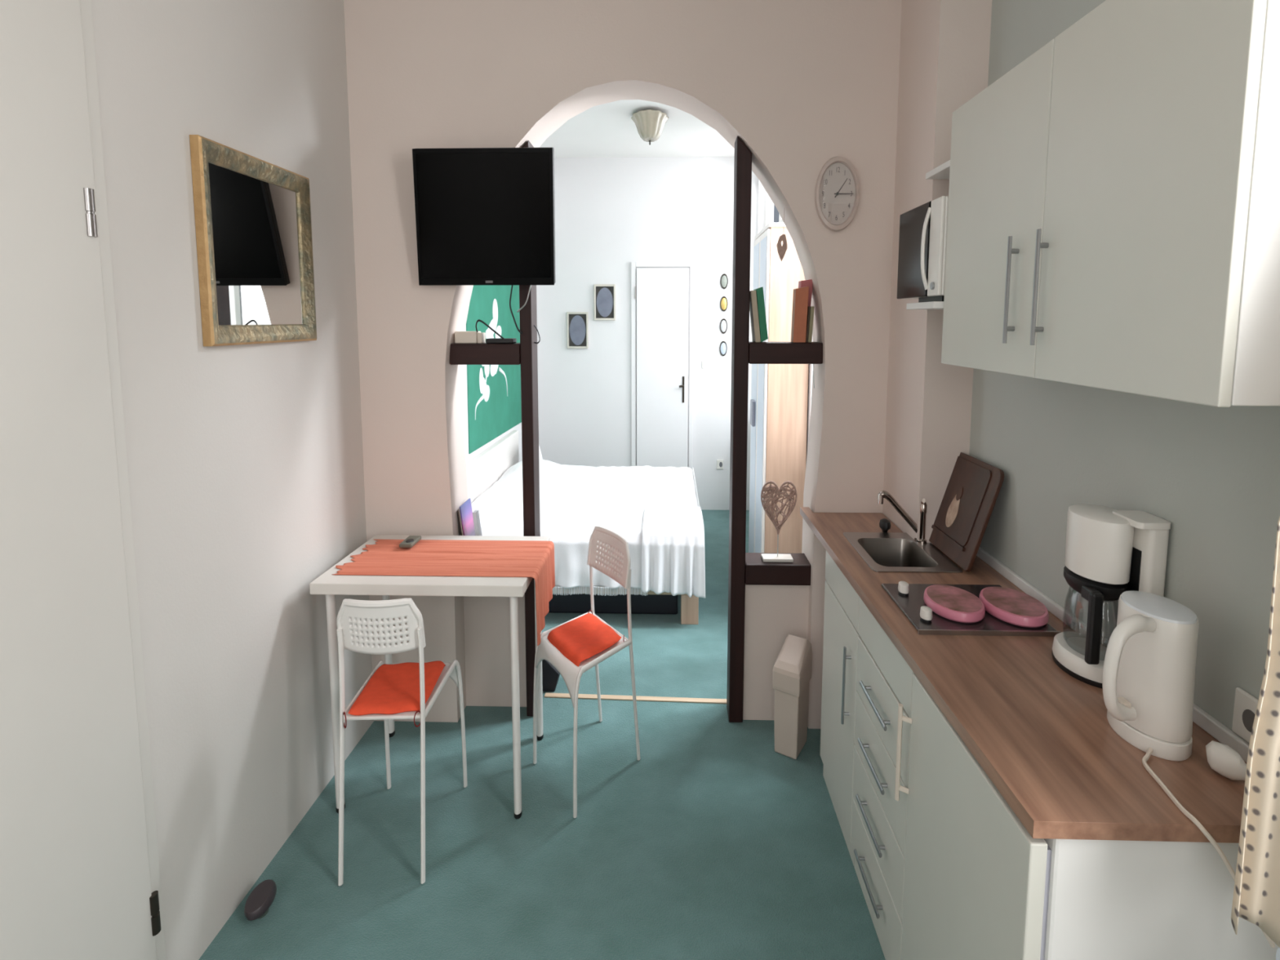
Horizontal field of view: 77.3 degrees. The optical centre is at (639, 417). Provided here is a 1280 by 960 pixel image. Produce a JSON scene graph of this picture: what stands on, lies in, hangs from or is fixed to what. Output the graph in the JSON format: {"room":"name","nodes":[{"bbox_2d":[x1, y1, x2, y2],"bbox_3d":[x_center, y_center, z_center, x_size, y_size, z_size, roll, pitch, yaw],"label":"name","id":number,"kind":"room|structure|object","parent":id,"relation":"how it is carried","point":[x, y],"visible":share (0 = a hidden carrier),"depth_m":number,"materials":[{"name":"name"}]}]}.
{"room":"studio apartment","nodes":[
{"label":"studio apartment","id":0,"kind":"room"},
{"bbox_2d":[91,0,522,959],"bbox_3d":[-1.119,-0.181,2.685,0.120,2.850,7.990,0,7,2],"label":"wall","id":1,"kind":"structure","parent":0,"point":[245,462],"depth_m":2.10,"materials":[{"name":"paint"}]},
{"bbox_2d":[0,0,166,959],"bbox_3d":[-1.102,0.271,1.251,0.021,2.300,0.938,0,7,2],"label":"door","id":2,"kind":"structure","parent":1,"relation":"in","point":[80,873],"depth_m":1.51,"materials":[{"name":"paint"}]},
{"bbox_2d":[189,134,316,346],"bbox_3d":[-1.059,-0.463,2.248,0.028,0.507,0.595,0,7,2],"label":"wall mirror","id":3,"kind":"object","parent":1,"relation":"attached to","point":[253,224],"visible":1,"depth_m":2.19,"materials":[{"name":"gold wood"}]},
{"bbox_2d":[208,162,303,324],"bbox_3d":[-1.069,-0.464,2.249,0.007,0.411,0.499,0,7,2],"label":"mirror glass","id":4,"kind":"object","parent":3,"relation":"attached to","point":[257,216],"depth_m":2.22,"materials":[{"name":"silver metal"}]},
{"bbox_2d":[466,284,521,453],"bbox_3d":[-0.953,-0.599,5.397,0.017,1.475,1.715,0,7,2],"label":"wall art","id":5,"kind":"object","parent":1,"relation":"attached to","point":[494,391],"visible":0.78,"depth_m":5.23,"materials":[{"name":"green paper"}]},
{"bbox_2d":[463,593,526,706],"bbox_3d":[-0.578,0.900,3.293,0.270,0.557,0.105,0,7,2],"label":"wall","id":6,"kind":"structure","parent":0,"point":[487,643],"depth_m":3.25,"materials":[{"name":"paint"}]},
{"bbox_3d":[-0.579,0.588,3.197,0.257,0.080,0.160,0,7,2],"label":"shelf","id":7,"kind":"object","parent":6,"relation":"on","visible":0},
{"bbox_2d":[457,510,462,535],"bbox_3d":[-0.694,0.451,3.181,0.026,0.195,0.128,0,7,2],"label":"magazine","id":8,"kind":"object","parent":7,"relation":"on","point":[457,510],"visible":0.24,"depth_m":3.11,"materials":[{"name":"black paper"}]},
{"bbox_2d":[458,509,463,535],"bbox_3d":[-0.688,0.449,3.183,0.027,0.198,0.142,0,7,2],"label":"magazine","id":9,"kind":"object","parent":7,"relation":"on","point":[459,509],"visible":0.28,"depth_m":3.11,"materials":[{"name":"paper"}]},
{"bbox_2d":[459,497,475,535],"bbox_3d":[-0.680,0.443,3.182,0.031,0.212,0.153,0,7,2],"label":"magazine","id":10,"kind":"object","parent":7,"relation":"on","point":[466,513],"visible":0.53,"depth_m":3.17,"materials":[{"name":"purple paper"}]},
{"bbox_2d":[472,509,482,535],"bbox_3d":[-0.631,0.460,3.129,0.035,0.190,0.048,0,7,2],"label":"booklet","id":11,"kind":"object","parent":7,"relation":"on","point":[476,517],"visible":0.51,"depth_m":3.10,"materials":[{"name":"white paper"}]},
{"bbox_2d":[198,509,885,959],"bbox_3d":[-0.008,1.269,2.821,2.345,0.060,7.990,0,7,2],"label":"floor","id":12,"kind":"structure","parent":0,"point":[716,843],"depth_m":2.45,"materials":[{"name":"carpet"}]},
{"bbox_2d":[244,879,276,920],"bbox_3d":[-1.009,1.290,2.128,0.068,0.065,0.112,0,7,2],"label":"door stop","id":13,"kind":"object","parent":12,"relation":"on","point":[257,905],"visible":1,"depth_m":2.11,"materials":[{"name":"black rubber"}]},
{"bbox_2d":[336,598,467,885],"bbox_3d":[-0.727,0.877,2.426,0.268,0.807,0.503,0,7,2],"label":"dining chair","id":14,"kind":"object","parent":12,"relation":"on","point":[351,611],"visible":0.8,"depth_m":2.23,"materials":[{"name":"white metal"}]},
{"bbox_2d":[342,660,445,728],"bbox_3d":[-0.719,0.821,2.401,0.222,0.053,0.372,0,7,2],"label":"seat cushion","id":15,"kind":"object","parent":14,"relation":"on","point":[393,689],"visible":0.94,"depth_m":2.36,"materials":[{"name":"orange fabric"}]},
{"bbox_2d":[309,534,550,818],"bbox_3d":[-0.672,0.858,2.755,0.656,0.772,0.560,0,7,2],"label":"dining table","id":16,"kind":"object","parent":12,"relation":"on","point":[327,584],"visible":0.66,"depth_m":2.49,"materials":[{"name":"white wood"}]},
{"bbox_2d":[332,539,555,645],"bbox_3d":[-0.648,0.585,2.724,0.671,0.240,0.407,0,7,2],"label":"table runner","id":17,"kind":"object","parent":16,"relation":"on","point":[535,559],"visible":0.98,"depth_m":2.67,"materials":[{"name":"fabric"}]},
{"bbox_2d":[399,535,421,547],"bbox_3d":[-0.814,0.439,2.837,0.045,0.017,0.115,0,7,2],"label":"remote control","id":18,"kind":"object","parent":17,"relation":"on","point":[411,540],"visible":1,"depth_m":2.81,"materials":[{"name":"grey plastic"}]},
{"bbox_2d":[519,140,542,715],"bbox_3d":[-0.427,0.083,3.120,0.045,2.223,0.130,0,7,2],"label":"timber post","id":19,"kind":"object","parent":12,"relation":"on","point":[528,314],"visible":0.44,"depth_m":3.07,"materials":[{"name":"brown wood"}]},
{"bbox_2d":[412,146,555,285],"bbox_3d":[-0.545,-0.705,2.852,0.507,0.463,0.218,0,7,2],"label":"television","id":20,"kind":"object","parent":19,"relation":"attached to","point":[484,215],"visible":1,"depth_m":2.80,"materials":[{"name":"black plastic"}]},
{"bbox_2d":[509,284,522,334],"bbox_3d":[-0.467,-0.411,2.974,0.037,0.206,0.057,4,8,27],"label":"power cable","id":21,"kind":"object","parent":19,"relation":"attached to","point":[518,330],"visible":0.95,"depth_m":2.98,"materials":[{"name":"black plastic"}]},
{"bbox_2d":[516,284,531,312],"bbox_3d":[-0.422,-0.451,2.966,0.082,0.125,0.023,5,9,36],"label":"cable","id":22,"kind":"object","parent":19,"relation":"attached to","point":[520,308],"visible":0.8,"depth_m":2.98,"materials":[{"name":"grey plastic"}]},
{"bbox_2d":[533,324,540,343],"bbox_3d":[-0.393,-0.317,3.050,0.024,0.073,0.006,0,7,2],"label":"cable","id":23,"kind":"object","parent":19,"relation":"attached to","point":[538,342],"visible":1,"depth_m":3.05,"materials":[{"name":"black plastic"}]},
{"bbox_2d":[542,659,559,691],"bbox_3d":[-0.411,1.077,3.462,0.141,0.164,0.140,0,7,2],"label":"box","id":24,"kind":"object","parent":12,"relation":"on","point":[550,675],"visible":0.3,"depth_m":3.39,"materials":[{"name":"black plastic"}]},
{"bbox_2d":[466,430,699,624],"bbox_3d":[-0.302,0.588,5.018,1.345,0.760,1.904,0,7,2],"label":"bed","id":25,"kind":"object","parent":12,"relation":"on","point":[574,500],"visible":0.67,"depth_m":4.44,"materials":[{"name":"white fabric"}]},
{"bbox_2d":[538,444,542,459],"bbox_3d":[-0.780,0.271,5.807,0.112,0.214,0.400,0,7,2],"label":"pillow","id":26,"kind":"object","parent":25,"relation":"on","point":[540,451],"visible":0.09,"depth_m":5.87,"materials":[{"name":"white fabric"}]},
{"bbox_2d":[641,504,705,598],"bbox_3d":[0.181,0.704,4.321,0.325,0.364,0.584,0,7,2],"label":"throw","id":27,"kind":"object","parent":25,"relation":"on","point":[673,547],"visible":1,"depth_m":4.07,"materials":[{"name":"white fabric"}]},
{"bbox_2d":[533,525,640,817],"bbox_3d":[-0.180,0.832,2.799,0.334,0.807,0.545,5,9,36],"label":"dining chair","id":28,"kind":"object","parent":12,"relation":"on","point":[608,553],"visible":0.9,"depth_m":2.80,"materials":[{"name":"white plastic"}]},
{"bbox_2d":[547,609,624,666],"bbox_3d":[-0.194,0.773,2.795,0.242,0.053,0.400,-4,8,-28],"label":"seat cushion","id":29,"kind":"object","parent":28,"relation":"on","point":[580,639],"visible":1,"depth_m":2.75,"materials":[{"name":"orange fabric"}]},
{"bbox_2d":[544,693,726,703],"bbox_3d":[-0.019,1.172,3.339,0.767,0.006,0.034,1,7,4],"label":"trim","id":30,"kind":"structure","parent":12,"relation":"on","point":[547,695],"depth_m":3.33,"materials":[{"name":"brown wood"}]},
{"bbox_2d":[726,136,751,722],"bbox_3d":[0.378,0.087,3.066,0.055,2.227,0.120,0,7,2],"label":"timber post","id":31,"kind":"object","parent":12,"relation":"on","point":[743,155],"visible":1,"depth_m":3.01,"materials":[{"name":"brown wood"}]},
{"bbox_2d":[748,222,808,553],"bbox_3d":[0.734,0.026,4.341,0.234,2.040,0.670,0,7,2],"label":"wardrobe","id":32,"kind":"object","parent":12,"relation":"on","point":[779,392],"visible":0.56,"depth_m":4.02,"materials":[{"name":"brown wood"}]},
{"bbox_2d":[772,634,812,759],"bbox_3d":[0.558,1.020,2.939,0.107,0.402,0.197,3,8,26],"label":"bin","id":33,"kind":"object","parent":12,"relation":"on","point":[792,669],"visible":1,"depth_m":2.88,"materials":[{"name":"plastic"}]},
{"bbox_2d":[820,551,860,866],"bbox_3d":[0.735,0.861,2.496,0.282,0.827,0.471,0,7,2],"label":"base cabinet","id":34,"kind":"object","parent":12,"relation":"on","point":[842,602],"visible":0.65,"depth_m":2.46,"materials":[{"name":"laminate"}]},
{"bbox_2d":[850,597,914,959],"bbox_3d":[0.792,0.920,2.014,0.432,0.827,0.486,0,7,2],"label":"base cabinet","id":35,"kind":"object","parent":12,"relation":"on","point":[884,679],"visible":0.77,"depth_m":1.98,"materials":[{"name":"laminate"}]},
{"bbox_2d":[800,506,1246,843],"bbox_3d":[0.802,0.476,2.104,0.443,0.027,1.942,0,7,2],"label":"countertop","id":36,"kind":"structure","parent":35,"relation":"on","point":[1043,735],"depth_m":1.38,"materials":[{"name":"laminate"}]},
{"bbox_2d":[879,518,890,532],"bbox_3d":[0.828,0.366,2.704,0.036,0.044,0.060,0,7,2],"label":"plug","id":37,"kind":"object","parent":36,"relation":"on","point":[884,524],"visible":1,"depth_m":2.69,"materials":[{"name":"black plastic"}]},
{"bbox_2d":[877,490,927,543],"bbox_3d":[0.844,0.321,2.549,0.158,0.165,0.108,0,7,2],"label":"faucet","id":38,"kind":"object","parent":36,"relation":"on","point":[882,494],"visible":0.98,"depth_m":2.56,"materials":[{"name":"silver metal"}]},
{"bbox_2d":[843,532,962,573],"bbox_3d":[0.801,0.488,2.492,0.256,0.153,0.420,0,7,2],"label":"sink","id":39,"kind":"object","parent":36,"relation":"in","point":[883,552],"visible":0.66,"depth_m":2.59,"materials":[{"name":"metal"}]},
{"bbox_2d":[857,537,937,567],"bbox_3d":[0.788,0.490,2.476,0.180,0.153,0.306,0,7,2],"label":"basin","id":40,"kind":"object","parent":39,"relation":"in","point":[879,552],"depth_m":2.61,"materials":[{"name":"metal"}]},
{"bbox_2d":[928,452,1004,572],"bbox_3d":[0.972,0.266,2.450,0.101,0.291,0.443,0,7,2],"label":"cutting board","id":41,"kind":"object","parent":36,"relation":"on","point":[974,486],"visible":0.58,"depth_m":2.36,"materials":[{"name":"brown wood"}]},
{"bbox_2d":[881,581,1061,636],"bbox_3d":[0.801,0.458,1.983,0.319,0.037,0.334,0,7,2],"label":"cooktop","id":42,"kind":"object","parent":36,"relation":"in","point":[908,597],"visible":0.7,"depth_m":1.88,"materials":[{"name":"metal"}]},
{"bbox_2d":[923,584,985,622],"bbox_3d":[0.769,0.455,1.963,0.128,0.025,0.214,0,7,2],"label":"cover","id":43,"kind":"object","parent":42,"relation":"on","point":[948,602],"visible":1,"depth_m":1.93,"materials":[{"name":"pink ceramic"}]},
{"bbox_2d":[978,586,1048,627],"bbox_3d":[0.905,0.457,1.941,0.136,0.025,0.227,0,7,2],"label":"cover","id":44,"kind":"object","parent":42,"relation":"on","point":[1013,606],"visible":0.95,"depth_m":1.90,"materials":[{"name":"pink metal"}]},
{"bbox_2d":[1051,503,1170,688],"bbox_3d":[0.934,0.352,1.623,0.139,0.334,0.207,0,7,2],"label":"coffee maker","id":45,"kind":"object","parent":36,"relation":"on","point":[1109,553],"visible":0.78,"depth_m":1.55,"materials":[{"name":"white plastic"}]},
{"bbox_2d":[1102,591,1275,947],"bbox_3d":[0.830,0.514,1.274,0.160,0.378,0.394,1,7,11],"label":"kettle","id":46,"kind":"object","parent":36,"relation":"on","point":[1149,668],"visible":0.94,"depth_m":1.30,"materials":[{"name":"white plastic"}]},
{"bbox_2d":[1117,697,1131,708],"bbox_3d":[0.807,0.480,1.339,0.018,0.016,0.026,0,7,2],"label":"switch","id":47,"kind":"object","parent":46,"relation":"attached to","point":[1126,703],"depth_m":1.33,"materials":[{"name":"beige plastic"}]},
{"bbox_2d":[1205,740,1246,780],"bbox_3d":[0.932,0.542,1.234,0.036,0.049,0.116,-4,8,-28],"label":"plug","id":48,"kind":"object","parent":36,"relation":"on","point":[1222,758],"visible":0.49,"depth_m":1.24,"materials":[{"name":"white plastic"}]},
{"bbox_2d":[894,673,1278,959],"bbox_3d":[0.771,0.984,1.492,0.437,0.826,0.582,0,7,2],"label":"base cabinet","id":49,"kind":"object","parent":12,"relation":"on","point":[978,886],"visible":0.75,"depth_m":1.18,"materials":[{"name":"laminate"}]},
{"bbox_2d":[1275,946,1279,959],"bbox_3d":[0.867,1.108,0.603,0.150,0.795,0.952,0,7,2],"label":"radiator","id":50,"kind":"object","parent":12,"relation":"on","point":[1277,953],"visible":0.89,"depth_m":1.03,"materials":[{"name":"white metal"}]},
{"bbox_2d":[343,0,902,728],"bbox_3d":[0.068,-0.227,3.070,2.225,2.850,0.250,0,7,2],"label":"wall","id":51,"kind":"structure","parent":0,"point":[803,85],"depth_m":2.87,"materials":[{"name":"paint"}]},
{"bbox_2d":[449,342,520,364],"bbox_3d":[-0.585,-0.246,3.086,0.268,0.079,0.140,0,7,2],"label":"shelf","id":52,"kind":"object","parent":51,"relation":"attached to","point":[484,353],"visible":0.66,"depth_m":3.02,"materials":[{"name":"brown wood"}]},
{"bbox_2d":[454,331,485,343],"bbox_3d":[-0.650,-0.307,3.071,0.103,0.046,0.080,0,7,2],"label":"box","id":53,"kind":"object","parent":52,"relation":"on","point":[460,337],"visible":1,"depth_m":3.03,"materials":[{"name":"white cardboard"}]},
{"bbox_2d":[485,337,516,343],"bbox_3d":[-0.530,-0.292,3.059,0.104,0.018,0.078,0,7,2],"label":"box","id":54,"kind":"object","parent":52,"relation":"on","point":[491,340],"visible":0.98,"depth_m":3.02,"materials":[{"name":"black plastic"}]},
{"bbox_2d":[475,319,504,339],"bbox_3d":[-0.567,-0.331,3.019,0.109,0.076,0.018,0,7,2],"label":"cable","id":55,"kind":"object","parent":54,"relation":"attached to","point":[478,320],"visible":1,"depth_m":3.01,"materials":[{"name":"black plastic"}]},
{"bbox_2d":[776,213,786,261],"bbox_3d":[0.528,-0.681,2.973,0.039,0.201,0.008,0,7,2],"label":"heart","id":56,"kind":"object","parent":51,"relation":"hanging from","point":[782,249],"visible":1,"depth_m":2.97,"materials":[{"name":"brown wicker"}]},
{"bbox_2d":[776,234,786,261],"bbox_3d":[0.528,-0.631,2.979,0.039,0.100,0.008,0,7,2],"label":"pendant","id":57,"kind":"object","parent":56,"relation":"attached to","point":[782,249],"depth_m":2.97,"materials":[{"name":"brown wood"}]},
{"bbox_2d":[748,342,822,364],"bbox_3d":[0.543,-0.245,3.028,0.272,0.079,0.135,0,7,2],"label":"shelf","id":58,"kind":"object","parent":51,"relation":"attached to","point":[759,353],"visible":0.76,"depth_m":2.96,"materials":[{"name":"brown wood"}]},
{"bbox_2d":[749,290,760,342],"bbox_3d":[0.431,-0.380,3.018,0.041,0.191,0.110,0,7,2],"label":"book","id":59,"kind":"object","parent":58,"relation":"on","point":[755,330],"visible":0.88,"depth_m":2.97,"materials":[{"name":"beige paper"}]},
{"bbox_2d":[753,287,768,342],"bbox_3d":[0.455,-0.387,3.016,0.047,0.203,0.110,0,7,2],"label":"book","id":60,"kind":"object","parent":58,"relation":"on","point":[759,291],"visible":0.88,"depth_m":2.96,"materials":[{"name":"green paper"}]},
{"bbox_2d":[791,286,808,342],"bbox_3d":[0.594,-0.382,2.976,0.053,0.205,0.060,0,7,2],"label":"book","id":61,"kind":"object","parent":58,"relation":"on","point":[800,297],"visible":1,"depth_m":2.95,"materials":[{"name":"orange paper"}]},
{"bbox_2d":[798,279,813,306],"bbox_3d":[0.623,-0.405,3.038,0.055,0.234,0.060,0,7,2],"label":"book","id":62,"kind":"object","parent":58,"relation":"on","point":[803,283],"visible":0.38,"depth_m":3.00,"materials":[{"name":"red paper"}]},
{"bbox_2d":[805,306,810,342],"bbox_3d":[0.622,-0.346,2.980,0.014,0.132,0.060,0,7,2],"label":"book","id":63,"kind":"object","parent":58,"relation":"on","point":[808,307],"visible":0.58,"depth_m":2.95,"materials":[{"name":"paper"}]},
{"bbox_2d":[808,306,814,342],"bbox_3d":[0.633,-0.346,2.979,0.020,0.132,0.060,0,7,2],"label":"book","id":64,"kind":"object","parent":58,"relation":"on","point":[811,313],"visible":0.76,"depth_m":2.95,"materials":[{"name":"beige paper"}]},
{"bbox_2d":[814,155,859,231],"bbox_3d":[0.700,-0.792,2.837,0.156,0.260,0.027,0,7,2],"label":"wall clock","id":65,"kind":"object","parent":51,"relation":"attached to","point":[837,192],"visible":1,"depth_m":2.84,"materials":[{"name":"white plastic"}]},
{"bbox_2d":[538,99,734,157],"bbox_3d":[-0.008,-1.640,2.467,2.345,0.100,7.990,0,7,2],"label":"ceiling","id":66,"kind":"structure","parent":0,"point":[608,130],"depth_m":5.65,"materials":[{"name":"paint"}]},
{"bbox_2d":[631,109,668,145],"bbox_3d":[0.062,-1.805,5.020,0.237,0.188,0.392,0,7,2],"label":"ceiling lamp","id":67,"kind":"object","parent":66,"relation":"attached to","point":[649,123],"visible":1,"depth_m":4.92,"materials":[{"name":"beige glass"}]},
{"bbox_2d":[536,156,758,510],"bbox_3d":[0.069,-0.652,6.561,1.975,2.850,0.100,0,7,2],"label":"wall","id":68,"kind":"structure","parent":0,"point":[611,214],"depth_m":6.47,"materials":[{"name":"paint"}]},
{"bbox_2d":[566,311,588,348],"bbox_3d":[-0.508,-0.709,6.513,0.172,0.294,0.021,0,7,2],"label":"picture","id":69,"kind":"object","parent":68,"relation":"attached to","point":[577,322],"visible":1,"depth_m":6.51,"materials":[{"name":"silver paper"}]},
{"bbox_2d":[569,315,586,345],"bbox_3d":[-0.508,-0.709,6.512,0.132,0.242,0.004,0,7,2],"label":"print","id":70,"kind":"object","parent":69,"relation":"attached to","point":[577,322],"depth_m":6.51},
{"bbox_2d":[594,284,615,319],"bbox_3d":[-0.285,-0.931,6.478,0.174,0.288,0.021,0,7,2],"label":"picture","id":71,"kind":"object","parent":68,"relation":"attached to","point":[604,294],"visible":1,"depth_m":6.47,"materials":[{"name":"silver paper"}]},
{"bbox_2d":[596,287,613,316],"bbox_3d":[-0.285,-0.931,6.477,0.134,0.236,0.004,0,7,2],"label":"print","id":72,"kind":"object","parent":71,"relation":"attached to","point":[604,295],"depth_m":6.47},
{"bbox_2d":[631,261,693,469],"bbox_3d":[0.180,-0.236,6.512,0.506,2.035,0.089,0,7,2],"label":"door","id":73,"kind":"structure","parent":68,"relation":"in","point":[664,328],"depth_m":6.50,"materials":[{"name":"white wood"}]},
{"bbox_2d":[702,360,704,368],"bbox_3d":[0.516,-0.433,6.516,0.020,0.065,0.009,0,7,2],"label":"light switch","id":74,"kind":"object","parent":68,"relation":"attached to","point":[703,361],"visible":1,"depth_m":6.51,"materials":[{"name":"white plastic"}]},
{"bbox_2d":[716,459,723,469],"bbox_3d":[0.662,0.390,6.610,0.052,0.080,0.010,0,7,2],"label":"wall socket","id":75,"kind":"object","parent":68,"relation":"attached to","point":[719,462],"visible":1,"depth_m":6.61,"materials":[{"name":"white plastic"}]},
{"bbox_2d":[720,296,727,311],"bbox_3d":[0.677,-0.915,6.449,0.061,0.122,0.016,0,7,2],"label":"oval plaque","id":76,"kind":"object","parent":68,"relation":"attached to","point":[723,303],"visible":1,"depth_m":6.44,"materials":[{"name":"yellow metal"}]},
{"bbox_2d":[720,318,727,333],"bbox_3d":[0.677,-0.738,6.470,0.061,0.122,0.016,0,7,2],"label":"oval plaque","id":77,"kind":"object","parent":68,"relation":"attached to","point":[723,324],"visible":1,"depth_m":6.46,"materials":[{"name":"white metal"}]},
{"bbox_2d":[720,341,727,355],"bbox_3d":[0.677,-0.558,6.492,0.061,0.122,0.016,0,7,2],"label":"oval plaque","id":78,"kind":"object","parent":68,"relation":"attached to","point":[723,348],"visible":1,"depth_m":6.49,"materials":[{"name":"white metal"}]},
{"bbox_2d":[720,273,728,288],"bbox_3d":[0.677,-1.092,6.427,0.061,0.122,0.016,0,7,2],"label":"oval plaque","id":79,"kind":"object","parent":68,"relation":"attached to","point":[724,280],"visible":1,"depth_m":6.42,"materials":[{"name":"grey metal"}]},
{"bbox_2d":[742,584,808,719],"bbox_3d":[0.535,0.910,3.216,0.248,0.557,0.180,0,7,2],"label":"wall","id":80,"kind":"structure","parent":0,"point":[772,613],"depth_m":3.12,"materials":[{"name":"paint"}]},
{"bbox_2d":[745,552,811,585],"bbox_3d":[0.541,0.595,3.145,0.266,0.081,0.165,0,7,2],"label":"shelf","id":81,"kind":"object","parent":80,"relation":"on","point":[797,572],"visible":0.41,"depth_m":3.06,"materials":[{"name":"brown wood"}]},
{"bbox_2d":[760,480,797,562],"bbox_3d":[0.537,0.400,3.104,0.141,0.314,0.070,0,7,2],"label":"heart","id":82,"kind":"object","parent":81,"relation":"on","point":[766,557],"visible":1,"depth_m":3.09,"materials":[{"name":"brown metal"}]},
{"bbox_2d":[756,179,813,465],"bbox_3d":[0.934,-0.441,4.822,0.120,2.850,3.340,0,7,2],"label":"wall","id":83,"kind":"structure","parent":0,"point":[761,190],"depth_m":6.26,"materials":[{"name":"paint"}]},
{"bbox_2d":[764,191,783,226],"bbox_3d":[0.975,-0.881,5.503,0.050,1.960,1.720,0,7,2],"label":"window","id":84,"kind":"structure","parent":83,"relation":"in","point":[768,202],"depth_m":6.22,"materials":[{"name":"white glass"}]},
{"bbox_2d":[882,0,991,544],"bbox_3d":[0.973,-0.183,2.705,0.150,2.850,0.420,0,7,2],"label":"wall","id":85,"kind":"structure","parent":0,"point":[945,44],"depth_m":2.53,"materials":[{"name":"paint"}]},
{"bbox_2d":[968,0,1279,743],"bbox_3d":[1.040,0.046,0.825,0.120,2.850,4.200,0,7,2],"label":"wall","id":86,"kind":"structure","parent":0,"point":[1212,473],"depth_m":1.60,"materials":[{"name":"paint"}]},
{"bbox_2d":[906,301,943,309],"bbox_3d":[0.900,-0.307,2.204,0.259,0.018,0.239,0,7,2],"label":"shelf","id":87,"kind":"object","parent":86,"relation":"attached to","point":[934,304],"visible":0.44,"depth_m":2.16,"materials":[{"name":"white wood"}]},
{"bbox_2d":[897,195,948,302],"bbox_3d":[0.893,-0.460,2.259,0.259,0.270,0.373,0,7,2],"label":"microwave","id":88,"kind":"object","parent":87,"relation":"on","point":[922,239],"visible":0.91,"depth_m":2.19,"materials":[{"name":"white plastic"}]},
{"bbox_2d":[925,160,950,179],"bbox_3d":[0.945,-0.706,2.229,0.174,0.018,0.388,0,7,2],"label":"shelf","id":89,"kind":"object","parent":86,"relation":"attached to","point":[942,171],"visible":0.24,"depth_m":2.34,"materials":[{"name":"white wood"}]},
{"bbox_2d":[941,0,1279,407],"bbox_3d":[0.877,-0.392,1.530,0.255,0.635,1.070,0,7,2],"label":"upper cabinet","id":90,"kind":"object","parent":86,"relation":"attached to","point":[1113,209],"visible":1,"depth_m":1.24,"materials":[{"name":"laminate"}]},
{"bbox_2d":[976,546,1248,762],"bbox_3d":[1.008,0.481,1.837,0.012,0.028,1.400,0,7,2],"label":"trim","id":91,"kind":"structure","parent":86,"relation":"attached to","point":[1202,718],"depth_m":1.84,"materials":[{"name":"white plastic"}]},
{"bbox_2d":[1231,687,1257,742],"bbox_3d":[0.990,0.490,1.296,0.009,0.078,0.075,0,7,2],"label":"wall socket","id":92,"kind":"object","parent":86,"relation":"attached to","point":[1245,704],"visible":0.55,"depth_m":1.31,"materials":[{"name":"white plastic"}]},
{"bbox_2d":[1231,516,1279,947],"bbox_3d":[0.849,-0.177,0.890,0.219,1.676,0.054,0,7,2],"label":"curtain","id":93,"kind":"object","parent":86,"relation":"hanging from","point":[1256,891],"visible":1,"depth_m":0.98,"materials":[{"name":"fabric"}]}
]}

